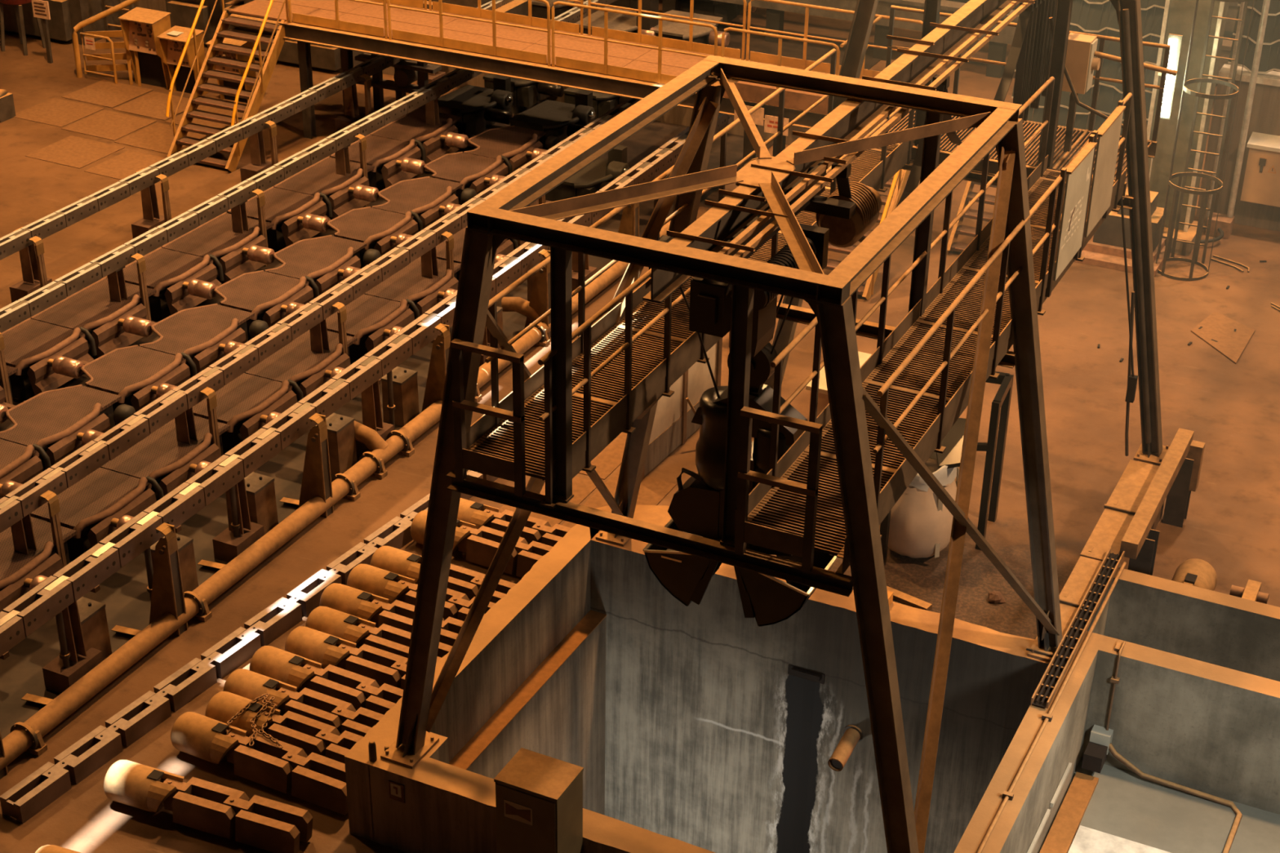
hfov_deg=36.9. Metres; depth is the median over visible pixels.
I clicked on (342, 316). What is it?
bracket
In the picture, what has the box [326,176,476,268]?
segment
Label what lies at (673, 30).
segment
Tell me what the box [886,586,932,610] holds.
plank
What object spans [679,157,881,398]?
trolley
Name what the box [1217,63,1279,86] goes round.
trim
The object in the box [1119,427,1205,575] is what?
girder
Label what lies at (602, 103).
segment
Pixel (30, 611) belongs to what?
rail
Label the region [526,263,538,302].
housing
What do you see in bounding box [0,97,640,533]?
rail
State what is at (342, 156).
stanchion
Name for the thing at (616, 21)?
segment
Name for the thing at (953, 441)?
stand
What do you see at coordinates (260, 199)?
bracket
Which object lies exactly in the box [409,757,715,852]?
wall
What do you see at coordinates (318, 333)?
stanchion
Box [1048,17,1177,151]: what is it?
box
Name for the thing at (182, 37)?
desk top
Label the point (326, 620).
head
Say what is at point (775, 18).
housing leg
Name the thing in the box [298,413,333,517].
bracket
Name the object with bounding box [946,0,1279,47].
wall
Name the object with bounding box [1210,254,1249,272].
rod
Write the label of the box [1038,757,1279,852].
floor
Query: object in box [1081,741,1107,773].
box
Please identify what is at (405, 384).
housing
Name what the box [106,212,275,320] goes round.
segment
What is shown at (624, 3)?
segment
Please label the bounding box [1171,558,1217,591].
head
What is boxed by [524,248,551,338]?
bracket
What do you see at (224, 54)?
switch
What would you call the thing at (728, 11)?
segment
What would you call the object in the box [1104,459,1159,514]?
cover plate
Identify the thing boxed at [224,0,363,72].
block
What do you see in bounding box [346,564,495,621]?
head
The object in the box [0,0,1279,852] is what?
floor
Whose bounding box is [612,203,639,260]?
bracket
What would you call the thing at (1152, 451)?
frame
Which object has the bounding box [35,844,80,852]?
pipe stub
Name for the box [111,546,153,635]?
spray riser
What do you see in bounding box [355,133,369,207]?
bracket
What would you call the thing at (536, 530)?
head
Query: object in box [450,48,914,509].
walkway
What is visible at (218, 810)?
head
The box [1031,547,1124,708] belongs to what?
cable tray
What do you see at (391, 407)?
spray riser
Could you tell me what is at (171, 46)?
desk
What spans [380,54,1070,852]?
frame
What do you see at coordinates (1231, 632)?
wall
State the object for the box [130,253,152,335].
bracket
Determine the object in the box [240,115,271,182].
stanchion
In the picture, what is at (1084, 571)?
cover plate
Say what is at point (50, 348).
segment
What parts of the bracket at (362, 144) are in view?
gusset plate, plate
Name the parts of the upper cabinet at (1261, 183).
lid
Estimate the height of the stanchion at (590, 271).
1.100 m
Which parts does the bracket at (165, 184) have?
gusset plate, plate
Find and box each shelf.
[354,52,441,74]
[356,76,418,93]
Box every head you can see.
[103,760,312,852]
[170,711,348,815]
[204,691,363,763]
[222,668,383,737]
[249,645,403,715]
[284,626,408,689]
[305,606,452,662]
[319,582,463,646]
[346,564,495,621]
[369,546,516,603]
[410,510,552,577]
[457,497,570,546]
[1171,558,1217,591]
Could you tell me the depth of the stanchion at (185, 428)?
23.36 m
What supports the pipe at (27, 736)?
on the floor at (69, 138)
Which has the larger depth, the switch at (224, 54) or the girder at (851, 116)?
the switch at (224, 54)
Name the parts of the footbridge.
deck plate, deck plate, deck plate, rail frame, deck plate, rail, deck plate, deck plate, deck plate, deck plate, rail frame, deck plate, rail frame, rail, deck plate, deck plate, deck plate, rail frame, deck plate, rail, deck plate, deck plate, deck plate, rail, rail frame, deck plate, deck plate, rail, deck plate, rail frame, deck plate, rail frame, deck plate, rail, rail frame, rail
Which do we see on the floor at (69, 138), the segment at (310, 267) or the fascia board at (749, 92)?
the segment at (310, 267)
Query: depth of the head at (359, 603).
20.76 m
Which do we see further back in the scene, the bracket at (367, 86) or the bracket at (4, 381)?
the bracket at (367, 86)
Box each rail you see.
[0,0,513,260]
[0,0,617,333]
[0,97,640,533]
[0,113,733,656]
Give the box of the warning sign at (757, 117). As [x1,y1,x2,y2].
[733,105,764,125]
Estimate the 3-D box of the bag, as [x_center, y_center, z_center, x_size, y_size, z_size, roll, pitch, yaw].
[3.242,0.810,22.320,0.962,1.363,0.973,14,31,22]
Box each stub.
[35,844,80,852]
[368,740,377,761]
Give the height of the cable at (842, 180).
1.117 m
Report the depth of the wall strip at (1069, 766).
18.81 m
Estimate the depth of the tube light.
28.88 m
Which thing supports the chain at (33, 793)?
on the floor at (69, 138)
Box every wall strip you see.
[1026,808,1050,852]
[1049,762,1071,808]
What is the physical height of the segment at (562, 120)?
1.000 m
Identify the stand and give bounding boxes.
[354,52,441,111]
[880,371,1013,566]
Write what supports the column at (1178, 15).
on the floor at (69, 138)
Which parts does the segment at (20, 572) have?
frame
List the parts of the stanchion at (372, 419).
stanchion plate, stanchion plate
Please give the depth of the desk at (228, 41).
36.05 m
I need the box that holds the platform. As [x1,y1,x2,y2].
[871,4,1170,199]
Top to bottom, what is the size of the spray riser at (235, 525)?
0.970 m
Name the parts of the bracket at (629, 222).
plate, gusset plate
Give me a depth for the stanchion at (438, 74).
37.18 m
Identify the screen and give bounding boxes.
[640,337,722,481]
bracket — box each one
[0,332,13,404]
[0,731,8,779]
[28,235,48,287]
[40,489,66,567]
[76,596,111,660]
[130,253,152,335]
[149,522,187,635]
[155,173,171,243]
[200,386,221,455]
[251,188,269,266]
[264,120,278,166]
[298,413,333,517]
[332,302,347,355]
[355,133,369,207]
[360,73,372,133]
[421,323,450,412]
[440,231,453,279]
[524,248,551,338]
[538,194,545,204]
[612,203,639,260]
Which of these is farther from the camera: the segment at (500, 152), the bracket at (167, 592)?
the segment at (500, 152)
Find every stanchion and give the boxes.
[9,226,52,302]
[10,513,36,554]
[42,600,102,693]
[107,266,127,302]
[131,168,164,238]
[174,407,197,444]
[212,479,264,562]
[231,200,248,233]
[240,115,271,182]
[309,319,328,353]
[334,70,365,132]
[334,144,351,175]
[355,380,394,457]
[417,71,445,84]
[421,246,438,278]
[425,96,439,125]
[479,299,500,366]
[572,251,596,291]
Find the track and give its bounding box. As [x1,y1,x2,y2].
[666,0,1035,257]
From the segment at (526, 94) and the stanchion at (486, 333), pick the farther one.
the segment at (526, 94)
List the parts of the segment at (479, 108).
knob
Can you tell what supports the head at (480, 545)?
on the floor at (69, 138)
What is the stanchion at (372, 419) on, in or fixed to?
on the floor at (69, 138)
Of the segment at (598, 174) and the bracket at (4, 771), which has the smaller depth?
the bracket at (4, 771)
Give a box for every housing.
[150,533,198,592]
[244,471,278,534]
[315,413,357,475]
[381,366,419,426]
[497,306,502,331]
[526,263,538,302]
[1080,0,1276,31]
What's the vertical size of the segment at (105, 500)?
0.704 m
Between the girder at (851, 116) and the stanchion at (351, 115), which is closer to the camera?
the girder at (851, 116)
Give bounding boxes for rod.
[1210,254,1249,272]
[1271,302,1279,311]
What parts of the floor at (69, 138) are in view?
plate, plate, plate, plate, plate, plate, plate, plate, plate, plate, plate, plate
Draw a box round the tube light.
[1149,33,1182,180]
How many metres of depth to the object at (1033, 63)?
21.41 m
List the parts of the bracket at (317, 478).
gusset plate, plate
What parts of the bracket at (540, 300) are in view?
gusset plate, plate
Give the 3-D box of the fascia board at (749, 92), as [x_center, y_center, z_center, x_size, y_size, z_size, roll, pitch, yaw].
[2.067,-5.151,29.967,2.400,0.260,0.030,14,31,22]
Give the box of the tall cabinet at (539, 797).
[493,747,583,852]
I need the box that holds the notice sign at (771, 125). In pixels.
[764,115,788,136]
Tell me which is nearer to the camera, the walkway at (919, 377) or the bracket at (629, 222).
the walkway at (919, 377)
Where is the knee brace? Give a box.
[635,386,671,419]
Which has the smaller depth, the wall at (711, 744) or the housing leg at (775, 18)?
the wall at (711, 744)
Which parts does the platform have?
rail post, rail post, rail, handrail, rail post, rail post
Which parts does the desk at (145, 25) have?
panel, meter glass, control panel, panel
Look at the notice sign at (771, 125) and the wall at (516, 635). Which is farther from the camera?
the notice sign at (771, 125)
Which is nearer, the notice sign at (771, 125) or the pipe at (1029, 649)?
the pipe at (1029, 649)
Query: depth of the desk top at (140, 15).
36.53 m
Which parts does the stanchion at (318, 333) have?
stanchion plate, stanchion plate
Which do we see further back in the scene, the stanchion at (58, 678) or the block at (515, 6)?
the block at (515, 6)
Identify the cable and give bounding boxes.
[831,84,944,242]
[932,10,1031,145]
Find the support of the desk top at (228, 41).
attached to the desk at (228, 41)
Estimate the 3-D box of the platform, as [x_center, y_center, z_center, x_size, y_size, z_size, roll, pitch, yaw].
[4.234,-3.835,22.430,3.405,1.349,1.614,14,31,22]
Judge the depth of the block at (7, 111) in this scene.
35.30 m
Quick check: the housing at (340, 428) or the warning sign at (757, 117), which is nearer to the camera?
the housing at (340, 428)
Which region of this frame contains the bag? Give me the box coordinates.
[879,451,959,558]
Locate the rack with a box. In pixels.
[101,0,134,42]
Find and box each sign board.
[1044,133,1097,297]
[1079,100,1125,253]
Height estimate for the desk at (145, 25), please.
1.440 m
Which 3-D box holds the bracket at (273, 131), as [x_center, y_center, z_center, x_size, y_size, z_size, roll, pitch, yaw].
[-6.128,-4.495,32.102,0.136,1.236,0.140,14,31,22]
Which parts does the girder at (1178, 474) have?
leg, leg, plate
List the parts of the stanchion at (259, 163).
stanchion plate, stanchion plate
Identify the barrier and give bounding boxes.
[71,0,141,86]
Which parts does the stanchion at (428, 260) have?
stanchion plate, stanchion plate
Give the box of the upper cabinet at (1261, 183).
[1240,132,1279,207]
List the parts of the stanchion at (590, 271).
stanchion plate, stanchion plate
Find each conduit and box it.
[977,561,1126,852]
[1108,742,1242,852]
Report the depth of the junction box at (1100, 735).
19.52 m
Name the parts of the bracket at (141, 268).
gusset plate, plate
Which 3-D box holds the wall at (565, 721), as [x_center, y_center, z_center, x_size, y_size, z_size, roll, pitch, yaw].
[-1.315,4.696,20.882,0.210,4.170,3.730,14,31,22]
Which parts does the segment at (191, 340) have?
frame, gear motor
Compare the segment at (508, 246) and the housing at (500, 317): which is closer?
the housing at (500, 317)
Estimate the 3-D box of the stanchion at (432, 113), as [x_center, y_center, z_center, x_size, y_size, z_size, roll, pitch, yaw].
[-3.664,-5.289,33.809,0.340,1.100,0.520,14,31,22]
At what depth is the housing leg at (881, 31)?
39.26 m
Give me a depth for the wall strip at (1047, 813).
18.20 m
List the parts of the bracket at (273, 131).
gusset plate, plate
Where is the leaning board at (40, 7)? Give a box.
[31,0,53,63]
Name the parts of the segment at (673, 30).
frame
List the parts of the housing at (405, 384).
lid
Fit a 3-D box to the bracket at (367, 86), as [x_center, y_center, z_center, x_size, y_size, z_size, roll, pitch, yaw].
[-4.880,-5.687,34.370,0.136,1.236,0.140,14,31,22]
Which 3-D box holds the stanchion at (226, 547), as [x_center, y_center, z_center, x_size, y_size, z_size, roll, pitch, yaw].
[-4.637,0.985,22.059,0.340,1.100,0.520,14,31,22]
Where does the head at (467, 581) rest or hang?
on the floor at (69, 138)
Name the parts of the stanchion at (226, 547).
stanchion plate, stanchion plate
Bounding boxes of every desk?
[117,6,171,89]
[156,25,208,95]
[205,37,256,103]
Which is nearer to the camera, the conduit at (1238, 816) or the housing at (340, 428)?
the conduit at (1238, 816)
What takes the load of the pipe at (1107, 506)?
on the cover plate at (1131, 489)
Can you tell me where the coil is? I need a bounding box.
[1200,227,1223,243]
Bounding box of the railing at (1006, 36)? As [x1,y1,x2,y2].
[712,0,1279,75]
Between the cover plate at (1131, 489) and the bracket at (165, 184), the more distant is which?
the bracket at (165, 184)
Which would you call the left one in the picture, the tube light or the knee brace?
the knee brace
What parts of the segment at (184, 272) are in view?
frame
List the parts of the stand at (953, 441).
leg, hopper plate, leg, rail, leg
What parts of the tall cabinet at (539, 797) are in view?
pictogram plate, door, lid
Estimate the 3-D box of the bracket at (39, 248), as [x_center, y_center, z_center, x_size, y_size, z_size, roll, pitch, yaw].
[-8.603,-2.131,27.606,0.136,1.236,0.140,14,31,22]
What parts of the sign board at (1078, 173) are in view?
post, post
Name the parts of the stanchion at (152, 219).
stanchion plate, stanchion plate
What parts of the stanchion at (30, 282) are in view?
stanchion plate, stanchion plate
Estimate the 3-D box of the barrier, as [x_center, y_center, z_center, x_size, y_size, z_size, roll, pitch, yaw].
[-9.691,-7.720,37.099,2.555,2.100,0.870,-5,29,-12]
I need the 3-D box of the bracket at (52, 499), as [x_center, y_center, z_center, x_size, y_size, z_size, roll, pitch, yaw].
[-6.472,1.286,21.293,0.136,1.236,0.140,14,31,22]
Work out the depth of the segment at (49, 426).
23.72 m
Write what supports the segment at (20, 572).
on the floor at (69, 138)
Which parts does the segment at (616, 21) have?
frame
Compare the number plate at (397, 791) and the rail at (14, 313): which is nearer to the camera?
the number plate at (397, 791)
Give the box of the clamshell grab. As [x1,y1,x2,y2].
[643,342,837,626]
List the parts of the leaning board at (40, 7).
notice plate, post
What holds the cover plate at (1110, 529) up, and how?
on the wall at (1060, 743)
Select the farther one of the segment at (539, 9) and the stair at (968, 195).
the segment at (539, 9)
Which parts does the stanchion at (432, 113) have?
stanchion plate, stanchion plate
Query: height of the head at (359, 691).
0.401 m
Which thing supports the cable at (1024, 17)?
hanging from the track
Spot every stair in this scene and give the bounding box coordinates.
[165,0,288,172]
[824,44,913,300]
[946,146,1025,253]
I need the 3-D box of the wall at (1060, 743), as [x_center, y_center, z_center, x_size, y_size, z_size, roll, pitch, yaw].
[1.892,6.712,16.236,0.605,5.100,14.500,14,31,22]
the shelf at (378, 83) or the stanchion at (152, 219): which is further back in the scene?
the shelf at (378, 83)
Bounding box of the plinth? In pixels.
[1074,186,1167,276]
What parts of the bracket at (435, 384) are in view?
plate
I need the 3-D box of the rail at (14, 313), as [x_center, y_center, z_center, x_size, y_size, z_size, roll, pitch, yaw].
[-4.723,-4.797,31.479,0.207,0.207,20.232,14,31,22]
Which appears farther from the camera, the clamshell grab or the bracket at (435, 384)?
the bracket at (435, 384)
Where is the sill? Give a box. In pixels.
[787,664,824,684]
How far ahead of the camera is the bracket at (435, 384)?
24.97 m
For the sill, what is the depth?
20.40 m
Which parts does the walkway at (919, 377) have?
gate post, rail post, gate rail, gate toe plate, gate rail, gate post, rail post, rail post, rail post, rail post, toe plate, rail, handrail, rail post, rail post, rail post, toe plate, rail, rail post, handrail, rail post, rail post, rail post, rail post, rail post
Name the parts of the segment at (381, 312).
frame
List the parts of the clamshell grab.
worn plate, jaw arm, jaw arm, head plate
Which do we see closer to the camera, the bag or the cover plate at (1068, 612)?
the cover plate at (1068, 612)
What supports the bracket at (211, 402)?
on the floor at (69, 138)
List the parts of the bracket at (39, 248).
gusset plate, plate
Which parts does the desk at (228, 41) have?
panel, control panel, panel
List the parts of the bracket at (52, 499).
gusset plate, plate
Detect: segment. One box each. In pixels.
[0,365,17,423]
[0,384,135,498]
[0,516,100,659]
[1,276,156,400]
[30,415,254,561]
[80,303,268,425]
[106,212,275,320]
[192,329,382,454]
[213,235,381,341]
[226,156,382,252]
[325,256,461,364]
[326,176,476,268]
[329,107,475,191]
[423,125,559,204]
[435,199,551,280]
[437,75,513,138]
[482,74,564,114]
[508,89,595,150]
[526,0,583,19]
[545,145,630,201]
[563,87,628,119]
[574,6,657,35]
[608,0,636,8]
[642,9,729,47]
[680,0,756,26]
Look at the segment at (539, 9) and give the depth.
40.42 m
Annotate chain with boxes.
[0,470,498,823]
[225,693,283,748]
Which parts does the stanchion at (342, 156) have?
stanchion plate, stanchion plate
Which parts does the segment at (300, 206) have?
frame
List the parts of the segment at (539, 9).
frame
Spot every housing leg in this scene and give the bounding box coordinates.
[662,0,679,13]
[764,8,784,43]
[872,24,888,60]
[986,11,1009,78]
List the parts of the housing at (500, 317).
lid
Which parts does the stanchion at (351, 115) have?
stanchion plate, stanchion plate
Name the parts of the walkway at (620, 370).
gate post, gate rail, gate rail, gate toe plate, rail post, gate post, rail post, toe plate, rail post, rail post, handrail, rail post, rail post, rail, handrail, rail post, rail post, rail, rail post, toe plate, rail post, rail post, rail post, rail post, rail post, rail post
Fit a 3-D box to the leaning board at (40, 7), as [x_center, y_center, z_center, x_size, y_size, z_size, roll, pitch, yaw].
[-11.805,-7.838,38.115,0.400,1.280,0.105,14,31,22]
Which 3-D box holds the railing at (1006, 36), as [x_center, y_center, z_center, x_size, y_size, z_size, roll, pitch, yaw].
[5.133,-8.471,39.000,19.000,0.580,0.530,14,31,22]
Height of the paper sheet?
0.010 m
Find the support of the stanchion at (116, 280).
on the floor at (69, 138)
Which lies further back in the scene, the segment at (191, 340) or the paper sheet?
the paper sheet
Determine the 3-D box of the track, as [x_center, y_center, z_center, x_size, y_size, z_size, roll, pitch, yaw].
[3.457,-4.298,20.080,0.960,0.104,14.800,14,31,22]
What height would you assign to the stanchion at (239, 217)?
1.100 m
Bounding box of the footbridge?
[228,0,923,165]
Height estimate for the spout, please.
0.247 m
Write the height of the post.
2.600 m
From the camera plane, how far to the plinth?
30.20 m
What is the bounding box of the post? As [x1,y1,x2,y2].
[636,0,658,33]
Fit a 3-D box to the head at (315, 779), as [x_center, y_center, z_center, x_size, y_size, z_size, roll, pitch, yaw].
[-3.620,3.238,18.624,2.100,0.401,0.400,14,31,23]
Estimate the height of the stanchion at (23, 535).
1.100 m
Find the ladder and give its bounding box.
[1155,0,1254,280]
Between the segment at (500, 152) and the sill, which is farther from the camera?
the segment at (500, 152)
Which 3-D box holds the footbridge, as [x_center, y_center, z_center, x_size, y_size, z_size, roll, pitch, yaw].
[-1.412,-5.921,32.746,12.500,3.286,2.010,14,31,22]
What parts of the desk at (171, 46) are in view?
panel, control panel, panel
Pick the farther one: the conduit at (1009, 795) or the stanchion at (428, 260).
the stanchion at (428, 260)
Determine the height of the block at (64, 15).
2.600 m
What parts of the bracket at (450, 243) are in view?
gusset plate, plate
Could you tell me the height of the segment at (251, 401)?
0.704 m
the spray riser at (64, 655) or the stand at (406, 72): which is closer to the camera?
the spray riser at (64, 655)
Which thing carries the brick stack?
on the floor at (69, 138)
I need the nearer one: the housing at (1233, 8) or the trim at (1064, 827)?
the trim at (1064, 827)
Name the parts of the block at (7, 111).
motor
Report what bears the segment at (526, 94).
on the floor at (69, 138)
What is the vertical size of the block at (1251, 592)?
0.217 m
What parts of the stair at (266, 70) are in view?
rail post, handrail, rail, rail post, rail post, rail post, handrail, rail post, rail, rail post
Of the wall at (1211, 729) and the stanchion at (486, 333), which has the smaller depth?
the wall at (1211, 729)
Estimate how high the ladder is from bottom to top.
6.010 m
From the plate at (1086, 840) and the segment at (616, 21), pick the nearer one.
the plate at (1086, 840)
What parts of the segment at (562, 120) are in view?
knob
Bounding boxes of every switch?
[173,43,184,49]
[222,51,235,57]
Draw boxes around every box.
[648,235,674,277]
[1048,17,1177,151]
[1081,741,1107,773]
[1089,640,1125,755]
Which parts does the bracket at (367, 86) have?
gusset plate, plate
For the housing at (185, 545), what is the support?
on the floor at (69, 138)
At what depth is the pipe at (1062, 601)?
19.91 m
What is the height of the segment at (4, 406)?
0.704 m
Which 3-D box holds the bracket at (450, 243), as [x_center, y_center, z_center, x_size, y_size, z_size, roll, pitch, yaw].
[-2.784,-2.237,27.993,0.136,1.236,0.140,14,31,22]
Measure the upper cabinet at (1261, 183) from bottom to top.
1.050 m
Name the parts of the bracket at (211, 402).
gusset plate, plate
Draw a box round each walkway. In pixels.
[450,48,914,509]
[733,75,1133,574]
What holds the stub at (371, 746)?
on the wall at (516, 635)
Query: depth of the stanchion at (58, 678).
19.80 m
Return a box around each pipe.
[0,220,670,770]
[1026,646,1062,659]
[1059,598,1088,608]
[1103,503,1136,515]
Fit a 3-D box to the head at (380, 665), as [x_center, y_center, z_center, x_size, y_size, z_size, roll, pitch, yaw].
[-2.748,2.532,19.972,2.100,0.401,0.400,14,31,23]
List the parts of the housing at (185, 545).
lid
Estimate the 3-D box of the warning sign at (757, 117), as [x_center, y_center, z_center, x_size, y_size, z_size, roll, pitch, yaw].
[1.717,-4.913,30.252,0.500,0.280,0.022,14,31,22]
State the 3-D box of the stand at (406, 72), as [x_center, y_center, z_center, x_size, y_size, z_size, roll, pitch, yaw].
[-4.396,-6.649,35.797,1.700,1.600,0.700,14,31,22]
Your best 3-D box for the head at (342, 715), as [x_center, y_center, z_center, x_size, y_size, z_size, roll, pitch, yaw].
[-3.247,2.895,19.277,2.100,0.401,0.400,14,31,23]
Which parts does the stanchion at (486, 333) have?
stanchion plate, stanchion plate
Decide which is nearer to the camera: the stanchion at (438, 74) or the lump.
the lump
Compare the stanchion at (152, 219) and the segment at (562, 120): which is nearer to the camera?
the stanchion at (152, 219)
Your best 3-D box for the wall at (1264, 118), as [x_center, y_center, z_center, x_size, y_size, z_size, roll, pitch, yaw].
[4.027,-5.946,33.887,70.000,2.420,0.350,14,31,22]
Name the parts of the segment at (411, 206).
frame, gear motor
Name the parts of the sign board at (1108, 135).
post, post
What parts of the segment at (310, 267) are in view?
frame, gear motor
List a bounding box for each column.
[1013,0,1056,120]
[1146,0,1270,255]
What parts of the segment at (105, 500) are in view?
frame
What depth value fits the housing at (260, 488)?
22.49 m
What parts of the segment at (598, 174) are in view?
knob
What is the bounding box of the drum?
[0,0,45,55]
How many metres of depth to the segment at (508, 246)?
29.00 m
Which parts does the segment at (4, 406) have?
frame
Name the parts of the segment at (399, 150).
frame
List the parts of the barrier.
notice plate, gate frame, post, post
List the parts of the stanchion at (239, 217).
stanchion plate, stanchion plate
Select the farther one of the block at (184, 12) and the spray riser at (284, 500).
the block at (184, 12)
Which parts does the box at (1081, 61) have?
stand post, door, rotary handle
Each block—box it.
[0,88,15,122]
[3,0,121,45]
[165,0,244,45]
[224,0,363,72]
[422,0,528,16]
[887,591,893,606]
[1229,579,1269,604]
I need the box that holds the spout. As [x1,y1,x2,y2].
[827,724,862,771]
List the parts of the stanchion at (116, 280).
stanchion plate, stanchion plate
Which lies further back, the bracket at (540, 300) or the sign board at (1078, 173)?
the bracket at (540, 300)
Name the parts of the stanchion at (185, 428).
stanchion plate, stanchion plate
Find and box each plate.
[388,780,404,803]
[1058,555,1102,607]
[1059,602,1078,635]
[1067,825,1170,852]
[1080,507,1134,561]
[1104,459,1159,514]
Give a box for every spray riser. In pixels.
[21,611,71,705]
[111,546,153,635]
[197,485,240,568]
[280,426,315,506]
[386,370,395,430]
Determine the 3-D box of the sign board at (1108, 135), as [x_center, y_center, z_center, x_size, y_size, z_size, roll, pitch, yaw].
[4.804,-2.599,19.949,0.085,1.300,1.140,14,31,22]
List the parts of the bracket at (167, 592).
gusset plate, plate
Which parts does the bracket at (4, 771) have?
plate, gusset plate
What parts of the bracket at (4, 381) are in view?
gusset plate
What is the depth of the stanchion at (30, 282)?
28.15 m
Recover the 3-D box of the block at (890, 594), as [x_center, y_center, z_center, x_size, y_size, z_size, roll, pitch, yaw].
[2.539,1.802,19.897,0.100,0.120,0.200,14,31,22]
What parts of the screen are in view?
post, rail, panel, post, rail, panel, post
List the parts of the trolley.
motor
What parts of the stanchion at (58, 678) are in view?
stanchion plate, stanchion plate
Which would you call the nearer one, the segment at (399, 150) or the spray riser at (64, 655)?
the spray riser at (64, 655)
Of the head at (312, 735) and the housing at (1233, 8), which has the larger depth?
the housing at (1233, 8)
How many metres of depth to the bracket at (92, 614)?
20.13 m
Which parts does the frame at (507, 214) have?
plate, haunch plate, hanger post, plate, haunch plate, corner plate, hanger post, plate, haunch plate, hanger post, plate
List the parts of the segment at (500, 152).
frame, gear motor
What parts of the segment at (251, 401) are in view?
frame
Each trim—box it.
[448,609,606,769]
[1040,772,1098,852]
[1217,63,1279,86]
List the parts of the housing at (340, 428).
lid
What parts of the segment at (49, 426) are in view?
frame, gear motor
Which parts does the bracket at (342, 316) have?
gusset plate, plate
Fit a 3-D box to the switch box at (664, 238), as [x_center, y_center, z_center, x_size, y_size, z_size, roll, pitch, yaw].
[0.212,-1.522,18.424,0.140,0.540,0.300,14,31,22]
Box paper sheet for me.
[166,31,183,35]
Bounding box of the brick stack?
[1204,212,1235,239]
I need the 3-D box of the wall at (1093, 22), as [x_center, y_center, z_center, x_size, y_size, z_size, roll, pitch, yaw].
[12.419,-6.340,29.019,13.412,6.093,0.176,14,31,22]
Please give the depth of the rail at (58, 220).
30.29 m
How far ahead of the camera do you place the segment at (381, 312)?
27.11 m
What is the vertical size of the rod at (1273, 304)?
0.021 m
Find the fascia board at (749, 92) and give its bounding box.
[723,82,828,114]
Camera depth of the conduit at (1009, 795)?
18.19 m
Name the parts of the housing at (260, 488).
lid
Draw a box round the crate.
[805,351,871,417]
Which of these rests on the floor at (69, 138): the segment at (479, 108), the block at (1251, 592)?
the segment at (479, 108)
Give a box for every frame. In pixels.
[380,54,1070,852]
[763,0,1169,466]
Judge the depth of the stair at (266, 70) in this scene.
33.64 m
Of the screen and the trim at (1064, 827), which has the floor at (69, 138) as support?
the screen
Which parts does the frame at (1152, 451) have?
hanger post, hanger post, haunch plate, plate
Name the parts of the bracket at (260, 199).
gusset plate, plate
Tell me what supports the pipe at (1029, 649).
on the wall at (711, 744)
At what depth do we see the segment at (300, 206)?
30.71 m
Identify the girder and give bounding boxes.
[642,0,1012,303]
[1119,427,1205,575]
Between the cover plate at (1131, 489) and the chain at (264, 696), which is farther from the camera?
the cover plate at (1131, 489)
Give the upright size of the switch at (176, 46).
0.108 m
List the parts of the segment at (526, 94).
frame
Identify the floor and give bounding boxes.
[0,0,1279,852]
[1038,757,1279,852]
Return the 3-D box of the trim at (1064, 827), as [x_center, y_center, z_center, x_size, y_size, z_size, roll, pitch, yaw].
[2.286,5.750,15.451,0.230,0.050,10.400,14,31,22]
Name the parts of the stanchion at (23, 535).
stanchion plate, stanchion plate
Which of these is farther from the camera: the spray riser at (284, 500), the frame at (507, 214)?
the spray riser at (284, 500)
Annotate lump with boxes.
[987,591,1005,603]
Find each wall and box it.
[120,0,1279,231]
[344,524,599,852]
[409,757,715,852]
[466,616,606,815]
[589,504,1049,852]
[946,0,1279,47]
[953,564,1120,852]
[1011,0,1279,135]
[1080,631,1279,814]
[1103,567,1279,681]
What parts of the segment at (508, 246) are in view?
frame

